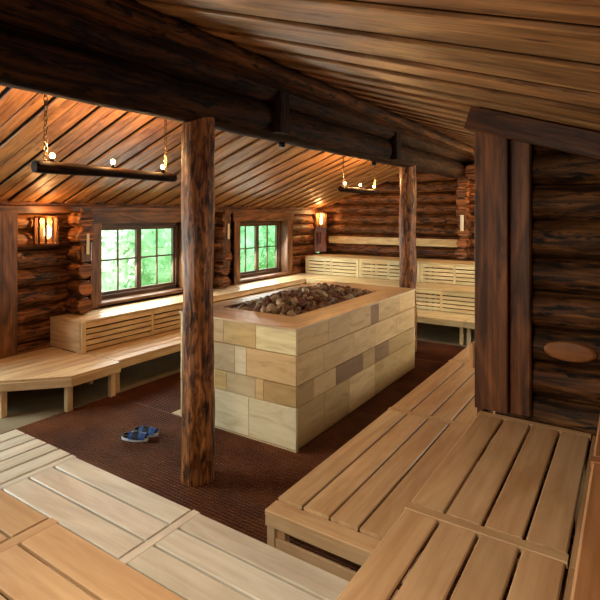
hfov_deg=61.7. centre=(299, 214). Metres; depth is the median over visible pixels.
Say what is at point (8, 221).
trim
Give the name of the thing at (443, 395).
bench
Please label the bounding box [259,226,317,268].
bush
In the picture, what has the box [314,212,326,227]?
wall lantern
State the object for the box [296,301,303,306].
stone
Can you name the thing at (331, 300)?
stone
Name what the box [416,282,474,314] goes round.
bench
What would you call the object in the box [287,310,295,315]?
stone
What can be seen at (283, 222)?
window
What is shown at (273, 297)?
stone
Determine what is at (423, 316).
bench
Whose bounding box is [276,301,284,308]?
stone
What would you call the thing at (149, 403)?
floor mat
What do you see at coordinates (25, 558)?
bench
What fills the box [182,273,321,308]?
bench
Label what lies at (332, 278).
bench
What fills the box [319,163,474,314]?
wall
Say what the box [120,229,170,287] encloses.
bush
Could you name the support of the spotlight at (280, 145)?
attached to the ridge beam
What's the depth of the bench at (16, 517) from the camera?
2.41 m
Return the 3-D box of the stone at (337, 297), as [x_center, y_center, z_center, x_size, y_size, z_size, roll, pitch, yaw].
[0.514,1.093,6.500,0.142,0.092,0.088,0,0,40]
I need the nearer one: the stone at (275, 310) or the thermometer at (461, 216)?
the stone at (275, 310)
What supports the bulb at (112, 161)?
attached to the hanging lamp at (37, 166)
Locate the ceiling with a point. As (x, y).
(426, 63)
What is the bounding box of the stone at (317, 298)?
[312,296,321,302]
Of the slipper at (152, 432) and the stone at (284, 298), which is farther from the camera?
the stone at (284, 298)
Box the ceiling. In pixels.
[0,0,599,208]
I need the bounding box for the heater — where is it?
[172,281,415,452]
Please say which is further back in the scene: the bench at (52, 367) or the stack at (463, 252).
the stack at (463, 252)
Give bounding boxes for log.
[465,163,474,179]
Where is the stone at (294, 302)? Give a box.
[290,299,298,306]
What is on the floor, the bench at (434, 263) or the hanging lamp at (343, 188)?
the bench at (434, 263)
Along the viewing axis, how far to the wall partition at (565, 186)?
3.53 m
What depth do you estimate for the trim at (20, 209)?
7.92 m
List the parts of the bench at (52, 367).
leg, seat, leg, leg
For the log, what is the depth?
10.53 m
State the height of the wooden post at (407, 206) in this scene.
3.160 m
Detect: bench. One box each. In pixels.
[0,347,120,417]
[0,429,69,484]
[0,455,190,586]
[0,490,47,543]
[0,517,184,599]
[53,294,182,350]
[78,510,348,599]
[86,328,180,392]
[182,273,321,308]
[265,409,477,599]
[305,254,373,278]
[306,275,357,283]
[336,509,574,599]
[341,277,417,308]
[359,256,431,306]
[388,361,494,449]
[404,411,595,599]
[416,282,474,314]
[417,309,473,344]
[420,259,474,310]
[448,341,474,364]
[464,315,474,345]
[570,463,599,599]
[591,417,599,469]
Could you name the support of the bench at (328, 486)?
on the floor mat
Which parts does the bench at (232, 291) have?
seat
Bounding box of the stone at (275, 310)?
[272,309,280,313]
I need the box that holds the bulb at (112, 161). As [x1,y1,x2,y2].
[110,159,114,167]
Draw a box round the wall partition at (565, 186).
[495,119,599,544]
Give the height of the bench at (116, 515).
0.430 m
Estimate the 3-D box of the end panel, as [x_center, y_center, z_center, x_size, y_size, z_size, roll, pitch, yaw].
[-3.233,1.660,6.986,0.760,0.416,0.063,0,0,33]
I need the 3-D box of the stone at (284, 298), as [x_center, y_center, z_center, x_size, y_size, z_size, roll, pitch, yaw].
[-0.166,1.024,6.031,0.096,0.089,0.106,0,0,-11]
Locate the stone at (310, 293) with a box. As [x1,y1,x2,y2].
[307,291,314,297]
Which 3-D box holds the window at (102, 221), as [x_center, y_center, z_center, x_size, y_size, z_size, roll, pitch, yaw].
[-2.733,0.690,8.630,0.400,1.480,2.260,0,0,33]
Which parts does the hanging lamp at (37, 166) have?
chain, chain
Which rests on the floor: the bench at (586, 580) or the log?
the bench at (586, 580)
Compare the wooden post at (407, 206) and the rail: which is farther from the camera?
the rail
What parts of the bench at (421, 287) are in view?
seat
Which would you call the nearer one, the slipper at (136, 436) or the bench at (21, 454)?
the bench at (21, 454)
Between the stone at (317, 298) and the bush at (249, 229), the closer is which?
the stone at (317, 298)
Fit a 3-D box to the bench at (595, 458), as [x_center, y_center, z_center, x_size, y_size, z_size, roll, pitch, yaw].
[1.976,1.660,2.440,0.890,1.280,1.444,0,0,33]
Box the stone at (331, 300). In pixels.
[327,297,334,303]
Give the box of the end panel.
[50,316,85,353]
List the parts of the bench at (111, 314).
seat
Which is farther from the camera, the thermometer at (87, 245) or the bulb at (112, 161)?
the thermometer at (87, 245)
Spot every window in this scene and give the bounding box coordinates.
[90,212,183,308]
[231,213,293,284]
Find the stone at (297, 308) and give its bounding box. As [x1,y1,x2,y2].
[294,306,301,311]
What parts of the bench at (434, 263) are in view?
seat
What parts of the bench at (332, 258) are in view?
seat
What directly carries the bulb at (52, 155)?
attached to the hanging lamp at (37, 166)
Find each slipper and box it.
[122,430,148,442]
[133,425,157,436]
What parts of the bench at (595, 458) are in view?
seat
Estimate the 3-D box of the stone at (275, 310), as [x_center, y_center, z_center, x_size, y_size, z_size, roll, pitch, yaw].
[-0.265,1.106,5.670,0.096,0.095,0.118,0,0,38]
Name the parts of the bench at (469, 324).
leg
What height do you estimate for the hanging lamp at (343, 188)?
0.754 m
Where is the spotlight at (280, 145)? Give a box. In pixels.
[278,142,284,147]
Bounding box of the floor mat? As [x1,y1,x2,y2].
[0,340,571,599]
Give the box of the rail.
[329,236,457,246]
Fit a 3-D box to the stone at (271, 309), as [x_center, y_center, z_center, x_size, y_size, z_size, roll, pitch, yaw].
[-0.349,1.087,5.735,0.115,0.082,0.112,0,0,1]
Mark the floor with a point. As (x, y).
(24, 407)
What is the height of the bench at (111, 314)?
0.850 m
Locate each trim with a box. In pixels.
[0,205,322,213]
[0,213,17,357]
[314,214,325,251]
[464,106,599,159]
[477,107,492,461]
[510,114,531,416]
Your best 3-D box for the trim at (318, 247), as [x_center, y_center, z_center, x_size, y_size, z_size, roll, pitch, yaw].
[0.534,0.455,13.243,0.340,1.030,0.050,0,0,-20]
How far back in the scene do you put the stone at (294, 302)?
5.94 m
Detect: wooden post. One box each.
[181,117,214,487]
[399,165,416,351]
[475,108,508,413]
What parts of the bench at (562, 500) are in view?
leg, under frame, seat, leg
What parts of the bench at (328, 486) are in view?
leg, leg, rail, rail, seat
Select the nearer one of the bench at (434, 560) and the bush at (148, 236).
the bench at (434, 560)
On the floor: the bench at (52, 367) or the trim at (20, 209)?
the bench at (52, 367)
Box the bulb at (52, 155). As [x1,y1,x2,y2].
[50,153,54,161]
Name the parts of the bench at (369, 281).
seat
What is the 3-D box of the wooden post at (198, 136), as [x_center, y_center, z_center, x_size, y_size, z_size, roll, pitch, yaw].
[-0.883,0.720,4.361,0.298,3.160,0.295,0,0,-19]
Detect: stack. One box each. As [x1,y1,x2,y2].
[65,208,93,313]
[213,210,231,287]
[455,178,471,259]
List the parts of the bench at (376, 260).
seat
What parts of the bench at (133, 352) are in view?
leg, seat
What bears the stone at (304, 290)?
on the stone
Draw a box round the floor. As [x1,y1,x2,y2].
[0,322,572,599]
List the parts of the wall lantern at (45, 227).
plate, plate, bulb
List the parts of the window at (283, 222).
sash, frame, sash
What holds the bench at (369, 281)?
on the floor
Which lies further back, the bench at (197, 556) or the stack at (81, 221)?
the stack at (81, 221)
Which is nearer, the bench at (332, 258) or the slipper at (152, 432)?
the slipper at (152, 432)
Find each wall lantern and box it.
[33,216,58,244]
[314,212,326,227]
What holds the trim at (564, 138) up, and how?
attached to the wall partition at (565, 186)
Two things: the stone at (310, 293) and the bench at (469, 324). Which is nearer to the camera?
the stone at (310, 293)
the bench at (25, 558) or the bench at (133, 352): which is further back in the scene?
the bench at (133, 352)
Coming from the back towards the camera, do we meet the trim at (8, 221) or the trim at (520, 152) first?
the trim at (8, 221)
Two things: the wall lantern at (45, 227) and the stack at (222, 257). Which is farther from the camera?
the stack at (222, 257)
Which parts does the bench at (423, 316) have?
seat, leg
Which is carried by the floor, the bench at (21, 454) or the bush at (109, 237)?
the bench at (21, 454)
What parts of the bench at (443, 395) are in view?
seat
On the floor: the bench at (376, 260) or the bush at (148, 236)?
the bench at (376, 260)
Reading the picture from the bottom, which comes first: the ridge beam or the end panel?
the end panel
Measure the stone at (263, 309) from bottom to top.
0.077 m
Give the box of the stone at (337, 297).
[336,296,345,300]
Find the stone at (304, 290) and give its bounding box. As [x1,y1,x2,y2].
[302,288,308,293]
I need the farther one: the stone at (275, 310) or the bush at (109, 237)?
the bush at (109, 237)
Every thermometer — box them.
[86,234,88,253]
[228,224,229,238]
[460,215,463,230]
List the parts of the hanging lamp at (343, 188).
chain, chain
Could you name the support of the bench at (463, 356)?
on the floor
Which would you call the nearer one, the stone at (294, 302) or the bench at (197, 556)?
the bench at (197, 556)
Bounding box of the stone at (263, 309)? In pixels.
[260,307,266,312]
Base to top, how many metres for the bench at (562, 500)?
0.850 m
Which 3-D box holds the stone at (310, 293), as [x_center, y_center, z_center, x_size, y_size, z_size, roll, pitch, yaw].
[0.130,1.019,6.379,0.108,0.099,0.089,0,0,-10]
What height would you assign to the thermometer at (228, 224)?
0.300 m
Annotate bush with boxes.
[102,230,141,291]
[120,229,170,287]
[240,226,274,271]
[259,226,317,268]
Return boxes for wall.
[0,199,320,358]
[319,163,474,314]
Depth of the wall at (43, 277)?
7.22 m
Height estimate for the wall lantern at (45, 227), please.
0.402 m
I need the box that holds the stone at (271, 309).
[266,307,273,311]
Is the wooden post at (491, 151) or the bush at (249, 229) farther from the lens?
the bush at (249, 229)
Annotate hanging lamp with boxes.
[31,94,176,181]
[338,156,379,193]
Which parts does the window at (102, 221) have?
sash, frame, sash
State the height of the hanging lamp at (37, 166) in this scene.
0.795 m
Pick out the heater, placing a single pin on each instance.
(281, 381)
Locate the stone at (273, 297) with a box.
[270,295,278,300]
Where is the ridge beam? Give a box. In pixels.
[0,0,474,179]
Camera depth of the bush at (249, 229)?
16.58 m
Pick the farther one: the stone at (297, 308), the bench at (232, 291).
the bench at (232, 291)
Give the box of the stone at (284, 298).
[282,296,289,301]

